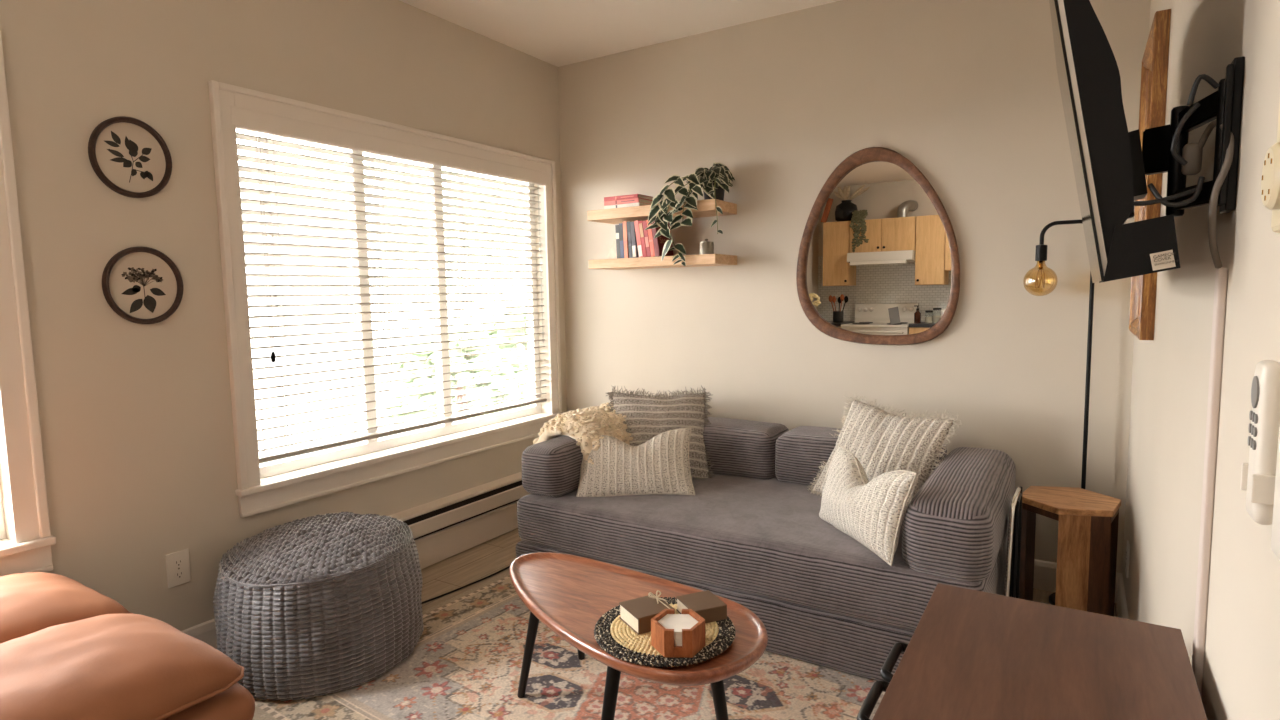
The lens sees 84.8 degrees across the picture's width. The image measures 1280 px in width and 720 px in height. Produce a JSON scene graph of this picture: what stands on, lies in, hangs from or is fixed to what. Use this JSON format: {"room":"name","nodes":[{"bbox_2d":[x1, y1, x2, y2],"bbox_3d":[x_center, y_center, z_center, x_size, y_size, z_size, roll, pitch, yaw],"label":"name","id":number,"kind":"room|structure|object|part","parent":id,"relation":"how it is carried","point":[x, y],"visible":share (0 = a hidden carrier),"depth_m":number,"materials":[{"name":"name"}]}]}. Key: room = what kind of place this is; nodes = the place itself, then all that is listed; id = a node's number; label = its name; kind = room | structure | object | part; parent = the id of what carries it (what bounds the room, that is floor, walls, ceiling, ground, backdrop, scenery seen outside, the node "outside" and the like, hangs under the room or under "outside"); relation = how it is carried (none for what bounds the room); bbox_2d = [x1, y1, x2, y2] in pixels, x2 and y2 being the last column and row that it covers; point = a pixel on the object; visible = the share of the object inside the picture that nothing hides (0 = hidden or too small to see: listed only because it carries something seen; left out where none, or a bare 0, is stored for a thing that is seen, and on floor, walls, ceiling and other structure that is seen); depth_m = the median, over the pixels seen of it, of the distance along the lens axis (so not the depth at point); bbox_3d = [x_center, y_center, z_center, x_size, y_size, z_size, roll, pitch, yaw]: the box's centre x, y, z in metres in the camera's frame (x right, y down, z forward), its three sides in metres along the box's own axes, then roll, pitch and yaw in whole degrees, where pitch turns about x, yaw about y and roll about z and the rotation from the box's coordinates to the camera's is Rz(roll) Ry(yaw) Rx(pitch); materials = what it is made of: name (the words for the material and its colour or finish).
{"room":"living room","nodes":[
{"label":"living room","id":0,"kind":"room"},
{"bbox_2d":[0,0,566,630],"bbox_3d":[-1.554,-0.225,2.447,0.120,2.538,4.000,2,6,32],"label":"wall","id":1,"kind":"structure","parent":0,"point":[136,420],"depth_m":2.33,"materials":[{"name":"beige paint"}]},
{"bbox_2d":[0,31,55,575],"bbox_3d":[-1.977,-0.114,1.740,0.158,1.533,0.704,2,6,32],"label":"window","id":2,"kind":"structure","parent":1,"relation":"in","point":[30,551],"depth_m":1.99,"materials":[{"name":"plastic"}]},
{"bbox_3d":[-2.021,-0.131,1.766,0.045,1.355,0.540,2,6,32],"label":"sash","id":3,"kind":"part","parent":2,"relation":"part of","materials":[{"name":"plastic"}]},
{"bbox_3d":[-1.965,0.597,1.808,0.158,0.104,0.704,2,6,32],"label":"sill","id":4,"kind":"part","parent":2,"relation":"part of","materials":[{"name":"wood"}]},
{"bbox_2d":[88,116,171,197],"bbox_3d":[-1.600,-0.638,2.211,0.022,0.248,0.226,2,6,32],"label":"picture","id":5,"kind":"object","parent":1,"relation":"attached to","point":[128,155],"visible":1,"depth_m":2.21,"materials":[{"name":"brown wood"}]},
{"bbox_2d":[102,246,183,323],"bbox_3d":[-1.591,-0.239,2.253,0.022,0.248,0.226,2,6,32],"label":"picture","id":6,"kind":"object","parent":1,"relation":"attached to","point":[141,285],"visible":1,"depth_m":2.25,"materials":[{"name":"paper"}]},
{"bbox_2d":[165,548,190,587],"bbox_3d":[-1.562,0.705,2.375,0.008,0.116,0.072,2,6,32],"label":"power outlet","id":7,"kind":"object","parent":1,"relation":"attached to","point":[177,563],"visible":1,"depth_m":2.37,"materials":[{"name":"white plastic"}]},
{"bbox_2d":[173,558,183,566],"bbox_3d":[-1.563,0.684,2.373,0.008,0.029,0.033,2,6,32],"label":"receptacle","id":8,"kind":"object","parent":7,"relation":"attached to","point":[177,562],"depth_m":2.37,"materials":[{"name":"white plastic"}]},
{"bbox_2d":[174,570,184,578],"bbox_3d":[-1.562,0.726,2.377,0.008,0.029,0.033,2,6,32],"label":"receptacle","id":9,"kind":"object","parent":7,"relation":"attached to","point":[178,574],"depth_m":2.37,"materials":[{"name":"white plastic"}]},
{"bbox_2d":[181,618,216,648],"bbox_3d":[-1.953,1.056,1.766,0.014,0.130,2.200,2,6,32],"label":"baseboard","id":10,"kind":"structure","parent":1,"relation":"attached to","point":[205,632],"depth_m":2.45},
{"bbox_2d":[208,80,561,517],"bbox_3d":[-1.012,-0.276,3.278,0.158,1.533,1.869,2,6,32],"label":"window","id":11,"kind":"structure","parent":1,"relation":"in","point":[280,483],"depth_m":3.01,"materials":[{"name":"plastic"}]},
{"bbox_3d":[-1.056,-0.293,3.303,0.045,1.355,1.705,2,6,32],"label":"sash","id":12,"kind":"part","parent":11,"relation":"part of","materials":[{"name":"plastic"}]},
{"bbox_2d":[231,106,547,462],"bbox_3d":[-0.997,-0.332,3.263,0.081,1.294,1.725,2,6,32],"label":"blind","id":13,"kind":"object","parent":11,"relation":"attached to","point":[245,119],"visible":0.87,"depth_m":3.04,"materials":[{"name":"white plastic"}]},
{"bbox_3d":[-1.387,-0.434,2.595,0.002,0.820,0.017,2,6,32],"label":"pull cord","id":14,"kind":"part","parent":13,"relation":"part of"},
{"bbox_3d":[-0.998,0.302,3.333,0.050,0.018,1.674,2,6,32],"label":"rail","id":15,"kind":"part","parent":13,"relation":"part of","materials":[{"name":"plastic"}]},
{"bbox_3d":[-1.000,0.435,3.345,0.158,0.104,1.869,2,6,32],"label":"sill","id":16,"kind":"part","parent":11,"relation":"part of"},
{"bbox_2d":[389,471,530,568],"bbox_3d":[-0.886,0.800,3.416,0.061,0.292,1.728,2,6,32],"label":"baseboard heater","id":17,"kind":"object","parent":1,"relation":"attached to","point":[443,528],"visible":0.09,"depth_m":3.43,"materials":[{"name":"metal"}]},
{"bbox_3d":[-0.886,0.865,3.423,0.058,0.145,1.720,2,6,32],"label":"panel","id":18,"kind":"part","parent":17,"relation":"part of","materials":[{"name":"metal"}]},
{"bbox_3d":[-0.867,0.747,3.399,0.012,0.071,1.720,2,6,32],"label":"panel","id":19,"kind":"part","parent":17,"relation":"part of","materials":[{"name":"metal"}]},
{"bbox_2d":[399,0,840,66],"bbox_3d":[-0.935,-1.417,0.937,3.280,0.100,5.920,2,6,32],"label":"ceiling","id":20,"kind":"structure","parent":0,"point":[558,33],"depth_m":3.30,"materials":[{"name":"paint"}]},
{"bbox_2d":[253,528,1117,719],"bbox_3d":[-0.891,1.209,1.186,3.280,0.100,5.920,2,6,32],"label":"floor","id":21,"kind":"structure","parent":0,"point":[487,558],"depth_m":3.22,"materials":[{"name":"wood"}]},
{"bbox_2d":[0,572,254,719],"bbox_3d":[-1.504,0.779,1.473,1.026,0.722,0.891,2,6,32],"label":"leather loveseat","id":22,"kind":"object","parent":21,"relation":"on","point":[69,650],"visible":1,"depth_m":1.47,"materials":[{"name":"brown leather"}]},
{"bbox_2d":[0,572,130,643],"bbox_3d":[-1.683,0.660,1.683,0.486,0.170,0.651,2,6,32],"label":"seat cushion","id":23,"kind":"object","parent":22,"relation":"on","point":[31,602],"depth_m":1.75,"materials":[{"name":"leather"}]},
{"bbox_2d":[0,614,240,719],"bbox_3d":[-1.247,0.679,1.412,0.524,0.168,0.651,2,6,32],"label":"seat cushion","id":24,"kind":"object","parent":22,"relation":"on","point":[107,666],"depth_m":1.43,"materials":[{"name":"leather"}]},
{"bbox_2d":[163,683,254,719],"bbox_3d":[-1.243,0.800,1.428,0.526,0.114,0.691,2,6,32],"label":"cushion","id":25,"kind":"object","parent":22,"relation":"on","point":[237,702],"depth_m":1.52,"materials":[{"name":"leather"}]},
{"bbox_2d":[422,566,509,603],"bbox_3d":[-0.852,0.998,2.822,0.723,0.008,2.129,0,6,11],"label":"power cable","id":26,"kind":"object","parent":21,"relation":"on","point":[508,566],"visible":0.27,"depth_m":3.03,"materials":[{"name":"plastic"}]},
{"bbox_2d":[253,572,884,719],"bbox_3d":[0.019,1.042,2.196,2.130,0.008,1.520,3,7,35],"label":"area rug","id":27,"kind":"object","parent":21,"relation":"on","point":[465,663],"visible":0.34,"depth_m":2.23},
{"bbox_2d":[213,512,423,700],"bbox_3d":[-1.111,0.803,2.458,0.664,0.457,0.668,-4,6,-27],"label":"pouf","id":28,"kind":"object","parent":27,"relation":"on","point":[318,605],"visible":0.96,"depth_m":2.22,"materials":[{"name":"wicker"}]},
{"bbox_3d":[-1.114,0.622,2.444,0.605,0.094,0.605,2,6,32],"label":"panel","id":29,"kind":"part","parent":28,"relation":"part of","materials":[{"name":"wicker"}]},
{"bbox_2d":[509,552,767,719],"bbox_3d":[-0.083,0.854,1.902,0.482,0.429,0.910,-6,7,-41],"label":"coffee table","id":30,"kind":"object","parent":27,"relation":"on","point":[567,593],"visible":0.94,"depth_m":1.85,"materials":[{"name":"brown wood"}]},
{"bbox_3d":[-0.330,0.851,2.136,0.123,0.395,0.035,2,6,32],"label":"leg","id":31,"kind":"part","parent":30,"relation":"part of","materials":[{"name":"wood"}]},
{"bbox_3d":[-0.199,0.834,2.281,0.034,0.402,0.231,-1,5,-1],"label":"leg","id":32,"kind":"part","parent":30,"relation":"part of","materials":[{"name":"wood"}]},
{"bbox_3d":[-0.080,0.894,1.634,0.035,0.396,0.133,2,6,32],"label":"leg","id":33,"kind":"part","parent":30,"relation":"part of","materials":[{"name":"wood"}]},
{"bbox_2d":[594,597,735,667],"bbox_3d":[0.059,0.651,1.699,0.341,0.014,0.341,-5,7,-34],"label":"woven placemat","id":34,"kind":"object","parent":30,"relation":"on","point":[611,633],"visible":0.48,"depth_m":1.63,"materials":[{"name":"wicker"}]},
{"bbox_2d":[619,590,674,634],"bbox_3d":[0.019,0.617,1.727,0.109,0.055,0.102,-4,6,-28],"label":"book","id":35,"kind":"object","parent":34,"relation":"on","point":[637,613],"visible":0.83,"depth_m":1.71,"materials":[{"name":"brown paper"}]},
{"bbox_2d":[651,609,704,657],"bbox_3d":[0.087,0.623,1.603,0.108,0.062,0.124,2,6,32],"label":"holder","id":36,"kind":"object","parent":34,"relation":"on","point":[662,639],"visible":0.85,"depth_m":1.56,"materials":[{"name":"brown wood"}]},
{"bbox_3d":[0.088,0.643,1.605,0.087,0.009,0.100,2,6,32],"label":"coaster","id":37,"kind":"object","parent":36,"relation":"in","visible":0},
{"bbox_3d":[0.087,0.634,1.605,0.087,0.009,0.100,2,6,32],"label":"coaster","id":38,"kind":"object","parent":37,"relation":"on","visible":0},
{"bbox_2d":[674,640,681,643],"bbox_3d":[0.087,0.624,1.604,0.088,0.009,0.100,2,6,32],"label":"coaster","id":39,"kind":"object","parent":38,"relation":"on","point":[675,641],"visible":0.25,"depth_m":1.56,"materials":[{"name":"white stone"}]},
{"bbox_2d":[674,636,681,639],"bbox_3d":[0.087,0.614,1.603,0.088,0.009,0.100,2,6,32],"label":"coaster","id":40,"kind":"object","parent":39,"relation":"on","point":[675,637],"visible":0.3,"depth_m":1.56,"materials":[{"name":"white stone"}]},
{"bbox_2d":[657,614,697,635],"bbox_3d":[0.087,0.604,1.602,0.088,0.009,0.100,2,6,32],"label":"coaster","id":41,"kind":"object","parent":40,"relation":"on","point":[677,622],"visible":0.8,"depth_m":1.60,"materials":[{"name":"white stone"}]},
{"bbox_2d":[676,590,726,622],"bbox_3d":[0.153,0.621,1.758,0.094,0.036,0.096,-3,6,-22],"label":"book","id":42,"kind":"object","parent":34,"relation":"on","point":[706,604],"visible":0.81,"depth_m":1.74,"materials":[{"name":"brown paper"}]},
{"bbox_3d":[0.198,0.886,1.687,0.083,0.393,0.034,0,6,13],"label":"leg","id":43,"kind":"part","parent":30,"relation":"part of","materials":[{"name":"wood"}]},
{"bbox_2d":[1004,486,1022,597],"bbox_3d":[1.230,0.716,2.310,0.029,0.581,0.264,3,7,35],"label":"folding chair","id":44,"kind":"object","parent":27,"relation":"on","point":[1012,572],"visible":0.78,"depth_m":2.26,"materials":[{"name":"silver metal"}]},
{"bbox_3d":[1.242,0.702,2.337,0.009,0.420,0.170,2,6,32],"label":"seat","id":45,"kind":"part","parent":44,"relation":"part of","materials":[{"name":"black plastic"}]},
{"bbox_3d":[1.250,0.718,2.333,0.013,0.572,0.203,2,6,32],"label":"leg","id":46,"kind":"part","parent":44,"relation":"part of","materials":[{"name":"black metal"}]},
{"bbox_2d":[516,417,1014,679],"bbox_3d":[0.499,0.647,2.924,1.844,0.628,1.037,2,6,32],"label":"sofa","id":47,"kind":"object","parent":21,"relation":"on","point":[752,534],"visible":0.65,"depth_m":2.46,"materials":[{"name":"fabric"}]},
{"bbox_3d":[-0.184,0.434,3.343,0.223,0.235,0.976,2,6,32],"label":"armrest","id":48,"kind":"part","parent":47,"relation":"part of","materials":[{"name":"fabric"}]},
{"bbox_2d":[532,400,631,460],"bbox_3d":[-0.148,0.371,3.410,0.490,0.332,0.807,2,6,32],"label":"throw","id":49,"kind":"object","parent":47,"relation":"on","point":[585,425],"visible":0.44,"depth_m":3.14,"materials":[{"name":"fabric"}]},
{"bbox_2d":[576,427,694,496],"bbox_3d":[-0.023,0.442,3.011,0.512,0.274,0.193,-1,5,3],"label":"throw cushion","id":50,"kind":"object","parent":47,"relation":"on","point":[661,464],"visible":0.94,"depth_m":2.95,"materials":[{"name":"fabric"}]},
{"bbox_2d":[606,385,714,477],"bbox_3d":[0.096,0.350,3.269,0.521,0.445,0.270,-1,5,-1],"label":"throw cushion","id":51,"kind":"object","parent":47,"relation":"on","point":[647,417],"visible":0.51,"depth_m":3.25,"materials":[{"name":"fabric"}]},
{"bbox_2d":[703,417,788,479],"bbox_3d":[0.368,0.414,3.390,0.677,0.247,0.314,2,6,32],"label":"cushion","id":52,"kind":"object","parent":47,"relation":"on","point":[738,449],"depth_m":3.18,"materials":[{"name":"fabric"}]},
{"bbox_3d":[0.494,0.668,2.930,1.822,0.227,1.036,2,6,32],"label":"mattress","id":53,"kind":"part","parent":47,"relation":"part of","materials":[{"name":"fabric"}]},
{"bbox_2d":[775,426,946,485],"bbox_3d":[0.946,0.438,3.033,0.685,0.249,0.314,2,6,32],"label":"cushion","id":54,"kind":"object","parent":47,"relation":"on","point":[800,451],"depth_m":3.03,"materials":[{"name":"fabric"}]},
{"bbox_2d":[819,444,917,565],"bbox_3d":[0.752,0.472,2.394,0.160,0.302,0.534,-2,5,-9],"label":"throw cushion","id":55,"kind":"object","parent":47,"relation":"on","point":[872,512],"visible":0.99,"depth_m":2.25,"materials":[{"name":"fabric"}]},
{"bbox_2d":[807,395,961,502],"bbox_3d":[0.966,0.392,2.808,0.314,0.447,0.526,-5,7,-39],"label":"throw cushion","id":56,"kind":"object","parent":47,"relation":"on","point":[882,441],"visible":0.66,"depth_m":2.75,"materials":[{"name":"fabric"}]},
{"bbox_3d":[1.152,0.515,2.483,0.279,0.269,0.993,2,6,32],"label":"armrest","id":57,"kind":"part","parent":47,"relation":"part of","materials":[{"name":"fabric"}]},
{"bbox_2d":[857,583,1206,719],"bbox_3d":[0.354,0.827,0.702,0.396,0.691,1.328,2,6,32],"label":"dresser","id":58,"kind":"object","parent":21,"relation":"on","point":[971,654],"visible":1,"depth_m":1.02,"materials":[{"name":"brown wood"}]},
{"bbox_3d":[0.333,0.487,0.993,0.028,0.018,0.124,2,6,32],"label":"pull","id":59,"kind":"part","parent":58,"relation":"part of","materials":[{"name":"black metal"}]},
{"bbox_3d":[0.403,0.475,1.104,0.028,0.018,0.124,2,6,32],"label":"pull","id":60,"kind":"part","parent":58,"relation":"part of","materials":[{"name":"black metal"}]},
{"bbox_2d":[1023,220,1094,604],"bbox_3d":[1.652,0.217,2.716,0.328,1.498,0.200,2,6,32],"label":"floor lamp","id":61,"kind":"object","parent":21,"relation":"on","point":[1041,249],"visible":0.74,"depth_m":2.68,"materials":[{"name":"black metal"}]},
{"bbox_2d":[1035,245,1047,260],"bbox_3d":[1.552,-0.414,2.712,0.040,0.062,0.040,2,6,32],"label":"socket","id":62,"kind":"object","parent":61,"relation":"attached to","point":[1041,250],"depth_m":2.70,"materials":[{"name":"black metal"}]},
{"bbox_2d":[1019,486,1120,615],"bbox_3d":[1.535,0.739,2.524,0.311,0.500,0.326,2,6,32],"label":"side table","id":63,"kind":"object","parent":21,"relation":"on","point":[1088,520],"visible":0.81,"depth_m":2.40,"materials":[{"name":"brown wood"}]},
{"bbox_3d":[1.440,0.743,2.611,0.021,0.478,0.160,4,7,42],"label":"panel","id":64,"kind":"part","parent":63,"relation":"part of","materials":[{"name":"brown wood"}]},
{"bbox_3d":[1.409,0.529,2.465,0.021,0.023,0.160,-3,6,-18],"label":"rail","id":65,"kind":"part","parent":63,"relation":"part of","materials":[{"name":"brown wood"}]},
{"bbox_3d":[1.508,0.762,2.401,0.160,0.478,0.021,0,6,12],"label":"panel","id":66,"kind":"part","parent":63,"relation":"part of","materials":[{"name":"brown wood"}]},
{"bbox_3d":[1.657,0.744,2.565,0.021,0.478,0.160,-3,6,-18],"label":"panel","id":67,"kind":"part","parent":63,"relation":"part of","materials":[{"name":"brown wood"}]},
{"bbox_3d":[1.626,0.530,2.418,0.021,0.023,0.160,4,7,42],"label":"rail","id":68,"kind":"part","parent":63,"relation":"part of","materials":[{"name":"brown wood"}]},
{"bbox_2d":[558,0,1150,572],"bbox_3d":[0.750,-0.357,3.429,2.980,2.538,0.120,2,6,32],"label":"wall","id":69,"kind":"structure","parent":0,"point":[968,92],"depth_m":3.16,"materials":[{"name":"beige paint"}]},
{"bbox_2d":[587,199,736,223],"bbox_3d":[0.103,-0.751,3.574,0.738,0.052,0.250,2,6,32],"label":"shelf","id":70,"kind":"object","parent":69,"relation":"attached to","point":[706,208],"visible":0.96,"depth_m":3.50,"materials":[{"name":"brown wood"}]},
{"bbox_2d":[604,202,649,208],"bbox_3d":[-0.055,-0.793,3.650,0.216,0.022,0.152,2,6,32],"label":"flat book","id":71,"kind":"object","parent":70,"relation":"on","point":[638,203],"visible":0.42,"depth_m":3.58,"materials":[{"name":"paper"}]},
{"bbox_2d":[604,198,651,205],"bbox_3d":[-0.056,-0.816,3.651,0.212,0.022,0.157,2,6,32],"label":"flat book","id":72,"kind":"object","parent":71,"relation":"on","point":[633,200],"visible":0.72,"depth_m":3.58,"materials":[{"name":"paper"}]},
{"bbox_2d":[604,194,652,200],"bbox_3d":[-0.059,-0.837,3.648,0.208,0.020,0.152,2,6,32],"label":"flat book","id":73,"kind":"object","parent":72,"relation":"on","point":[632,195],"visible":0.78,"depth_m":3.59,"materials":[{"name":"paper"}]},
{"bbox_2d":[645,162,734,265],"bbox_3d":[0.268,-0.705,3.429,0.409,0.497,0.340,2,6,32],"label":"trailing plant","id":74,"kind":"object","parent":70,"relation":"on","point":[715,180],"visible":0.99,"depth_m":3.34,"materials":[{"name":"green plant"}]},
{"bbox_3d":[0.360,-0.813,3.406,0.112,0.094,0.112,2,6,32],"label":"pot","id":75,"kind":"part","parent":74,"relation":"part of","materials":[{"name":"ceramic"}]},
{"bbox_2d":[588,254,736,269],"bbox_3d":[0.107,-0.500,3.598,0.738,0.047,0.250,2,6,32],"label":"shelf","id":76,"kind":"object","parent":69,"relation":"attached to","point":[698,260],"visible":1,"depth_m":3.48,"materials":[{"name":"brown wood"}]},
{"bbox_2d":[607,235,616,258],"bbox_3d":[-0.125,-0.596,3.692,0.070,0.133,0.080,2,6,32],"label":"bookend","id":77,"kind":"object","parent":76,"relation":"on","point":[612,254],"visible":0.47,"depth_m":3.66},
{"bbox_2d":[615,225,619,257],"bbox_3d":[-0.076,-0.617,3.679,0.028,0.173,0.147,2,6,32],"label":"upright book","id":78,"kind":"object","parent":76,"relation":"on","point":[616,226],"visible":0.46,"depth_m":3.62,"materials":[{"name":"paper"}]},
{"bbox_2d":[619,223,623,257],"bbox_3d":[-0.057,-0.619,3.666,0.029,0.179,0.147,2,6,32],"label":"upright book","id":79,"kind":"object","parent":76,"relation":"on","point":[620,224],"visible":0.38,"depth_m":3.60,"materials":[{"name":"paper"}]},
{"bbox_2d":[623,221,628,257],"bbox_3d":[-0.037,-0.622,3.654,0.029,0.187,0.147,2,6,32],"label":"upright book","id":80,"kind":"object","parent":76,"relation":"on","point":[625,236],"visible":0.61,"depth_m":3.59,"materials":[{"name":"paper"}]},
{"bbox_2d":[627,221,632,257],"bbox_3d":[-0.015,-0.620,3.640,0.034,0.185,0.147,2,6,32],"label":"upright book","id":81,"kind":"object","parent":76,"relation":"on","point":[628,223],"visible":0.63,"depth_m":3.58,"materials":[{"name":"paper"}]},
{"bbox_2d":[630,221,638,257],"bbox_3d":[0.004,-0.618,3.628,0.036,0.183,0.147,2,6,32],"label":"upright book","id":82,"kind":"object","parent":76,"relation":"on","point":[633,233],"visible":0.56,"depth_m":3.57,"materials":[{"name":"paper"}]},
{"bbox_2d":[634,220,642,256],"bbox_3d":[0.030,-0.620,3.612,0.050,0.188,0.147,2,6,32],"label":"upright book","id":83,"kind":"object","parent":76,"relation":"on","point":[636,223],"visible":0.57,"depth_m":3.55,"materials":[{"name":"paper"}]},
{"bbox_2d":[639,221,646,256],"bbox_3d":[0.051,-0.617,3.599,0.047,0.183,0.147,2,6,32],"label":"upright book","id":84,"kind":"object","parent":76,"relation":"on","point":[640,222],"visible":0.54,"depth_m":3.54,"materials":[{"name":"red paper"}]},
{"bbox_2d":[642,220,650,256],"bbox_3d":[0.071,-0.616,3.586,0.048,0.183,0.147,2,6,32],"label":"upright book","id":85,"kind":"object","parent":76,"relation":"on","point":[646,237],"visible":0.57,"depth_m":3.52,"materials":[{"name":"paper"}]},
{"bbox_2d":[646,220,654,256],"bbox_3d":[0.091,-0.617,3.574,0.049,0.187,0.147,2,6,32],"label":"upright book","id":86,"kind":"object","parent":76,"relation":"on","point":[650,235],"visible":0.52,"depth_m":3.51,"materials":[{"name":"paper"}]},
{"bbox_2d":[651,221,673,256],"bbox_3d":[0.114,-0.616,3.560,0.051,0.188,0.146,2,6,32],"label":"upright book","id":87,"kind":"object","parent":76,"relation":"on","point":[659,242],"visible":0.46,"depth_m":3.51,"materials":[{"name":"red paper"}]},
{"bbox_2d":[699,239,713,253],"bbox_3d":[0.324,-0.550,3.409,0.072,0.078,0.072,2,6,32],"label":"metal canister","id":88,"kind":"object","parent":76,"relation":"on","point":[705,247],"visible":0.83,"depth_m":3.38,"materials":[{"name":"metal"}]},
{"bbox_2d":[796,147,959,344],"bbox_3d":[1.046,-0.505,3.136,0.712,0.873,0.033,2,6,32],"label":"wall mirror","id":89,"kind":"object","parent":69,"relation":"attached to","point":[878,263],"visible":1,"depth_m":3.13,"materials":[{"name":"brown wood"}]},
{"bbox_2d":[1033,559,1121,602],"bbox_3d":[0.735,0.852,3.487,2.740,0.120,0.014,2,6,32],"label":"baseboard","id":90,"kind":"structure","parent":69,"relation":"attached to","point":[1044,571],"depth_m":2.89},
{"bbox_2d":[1122,0,1279,719],"bbox_3d":[0.395,-0.042,0.176,0.120,2.538,5.800,2,6,32],"label":"wall","id":91,"kind":"structure","parent":0,"point":[1170,371],"depth_m":1.09,"materials":[{"name":"beige paint"}]},
{"bbox_2d":[1117,575,1128,618],"bbox_3d":[0.387,1.154,0.370,0.014,0.120,5.666,2,6,32],"label":"baseboard","id":92,"kind":"structure","parent":91,"relation":"attached to","point":[1122,610],"depth_m":2.60,"materials":[{"name":"wood"}]},
{"bbox_2d":[1125,540,1129,577],"bbox_3d":[1.734,0.708,2.497,0.008,0.116,0.072,2,6,32],"label":"power outlet","id":93,"kind":"object","parent":91,"relation":"attached to","point":[1128,544],"visible":1,"depth_m":2.47,"materials":[{"name":"white plastic"}]},
{"bbox_2d":[1129,9,1170,339],"bbox_3d":[1.542,-0.520,2.132,0.035,0.890,0.480,2,6,32],"label":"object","id":94,"kind":"object","parent":91,"relation":"attached to","point":[1154,70],"visible":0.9,"depth_m":1.96,"materials":[{"name":"wood"}]},
{"bbox_2d":[1128,56,1244,218],"bbox_3d":[0.912,-0.347,1.312,0.127,0.208,0.712,1,6,22],"label":"mount","id":95,"kind":"object","parent":91,"relation":"attached to","point":[1224,105],"visible":0.82,"depth_m":1.07,"materials":[{"name":"black metal"}]},
{"bbox_2d":[1049,0,1179,282],"bbox_3d":[0.916,-0.427,1.394,0.190,0.546,0.885,2,6,32],"label":"tv","id":96,"kind":"object","parent":95,"relation":"attached to","point":[1089,79],"visible":1,"depth_m":1.04,"materials":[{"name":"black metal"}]},
{"bbox_3d":[0.898,-0.431,1.408,0.122,0.538,0.874,2,6,32],"label":"casing","id":97,"kind":"part","parent":96,"relation":"part of","materials":[{"name":"black plastic"}]},
{"bbox_2d":[1134,74,1219,206],"bbox_3d":[0.757,-0.308,1.000,0.102,0.179,0.025,2,6,32],"label":"cable","id":98,"kind":"object","parent":96,"relation":"attached to","point":[1159,199],"visible":1,"depth_m":0.99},
{"bbox_3d":[0.875,-0.352,1.176,0.022,0.075,0.054,-3,6,-24],"label":"fore arm","id":99,"kind":"part","parent":95,"relation":"part of","materials":[{"name":"black metal"}]},
{"bbox_3d":[0.863,-0.254,1.081,0.016,0.035,0.165,1,6,17],"label":"arm","id":100,"kind":"part","parent":95,"relation":"part of","materials":[{"name":"black metal"}]},
{"bbox_3d":[0.861,-0.379,1.069,0.016,0.036,0.165,1,6,17],"label":"arm","id":101,"kind":"part","parent":95,"relation":"part of","materials":[{"name":"black metal"}]},
{"bbox_2d":[1181,120,1233,268],"bbox_3d":[0.831,-0.241,1.024,0.038,0.214,0.111,1,6,16],"label":"cable","id":102,"kind":"object","parent":95,"relation":"attached to","point":[1191,152],"visible":0.97,"depth_m":1.01,"materials":[{"name":"plastic"}]},
{"bbox_3d":[0.832,-0.240,1.015,0.030,0.214,0.096,2,6,25],"label":"cord","id":103,"kind":"part","parent":102,"relation":"part of","materials":[{"name":"plastic"}]},
{"bbox_3d":[0.833,-0.315,0.993,0.020,0.208,0.060,2,6,32],"label":"wall plate","id":104,"kind":"part","parent":95,"relation":"part of","materials":[{"name":"black metal"}]},
{"bbox_2d":[1192,268,1227,699],"bbox_3d":[0.862,0.434,1.081,0.011,1.142,0.033,2,6,32],"label":"cable raceway","id":105,"kind":"object","parent":91,"relation":"attached to","point":[1221,275],"visible":1,"depth_m":1.05,"materials":[{"name":"plastic"}]},
{"bbox_2d":[1240,360,1279,524],"bbox_3d":[0.619,0.082,0.689,0.033,0.163,0.054,2,6,32],"label":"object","id":106,"kind":"object","parent":91,"relation":"attached to","point":[1258,476],"visible":0.92,"depth_m":0.68,"materials":[{"name":"white plastic"}]},
{"bbox_2d":[1261,100,1279,232],"bbox_3d":[0.611,-0.201,0.661,0.039,0.155,0.125,2,6,32],"label":"power outlet","id":107,"kind":"object","parent":91,"relation":"attached to","point":[1270,180],"visible":1,"depth_m":0.64,"materials":[{"name":"beige plastic"}]},
{"bbox_2d":[1271,425,1279,560],"bbox_3d":[0.585,0.119,0.623,0.020,0.135,0.077,2,6,32],"label":"switch box","id":108,"kind":"object","parent":91,"relation":"attached to","point":[1275,537],"visible":1,"depth_m":0.65,"materials":[{"name":"white plastic"}]},
{"label":"outside","id":109,"kind":"structure","parent":0,"visible":0},
{"bbox_2d":[259,329,490,464],"bbox_3d":[-13.302,1.066,12.327,29.600,0.300,50.000,2,6,32],"label":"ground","id":110,"kind":"structure","parent":109,"point":[401,341],"depth_m":29.21,"materials":[{"name":"white"}]},
{"bbox_2d":[239,163,375,369],"bbox_3d":[-7.947,-0.831,8.588,5.100,4.000,7.300,2,6,32],"label":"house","id":111,"kind":"structure","parent":110,"relation":"on","point":[249,270],"depth_m":9.66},
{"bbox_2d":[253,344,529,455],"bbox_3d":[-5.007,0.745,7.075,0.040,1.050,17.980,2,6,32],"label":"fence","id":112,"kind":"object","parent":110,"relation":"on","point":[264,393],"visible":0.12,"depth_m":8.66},
{"bbox_2d":[384,323,529,425],"bbox_3d":[-2.045,0.352,8.026,1.713,1.551,1.727,2,6,32],"label":"shrub","id":113,"kind":"object","parent":110,"relation":"on","point":[410,357],"visible":0.69,"depth_m":7.59,"materials":[{"name":"green plant"}]},
{"bbox_3d":[-2.034,0.626,8.053,0.111,1.000,0.111,-5,7,-35],"label":"stem","id":114,"kind":"part","parent":113,"relation":"part of","materials":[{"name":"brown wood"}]},
{"bbox_2d":[461,303,529,409],"bbox_3d":[-1.362,0.062,9.749,2.177,1.780,2.201,2,6,32],"label":"shrub","id":115,"kind":"object","parent":110,"relation":"on","point":[514,310],"visible":0.13,"depth_m":9.30,"materials":[{"name":"green plant"}]}
]}

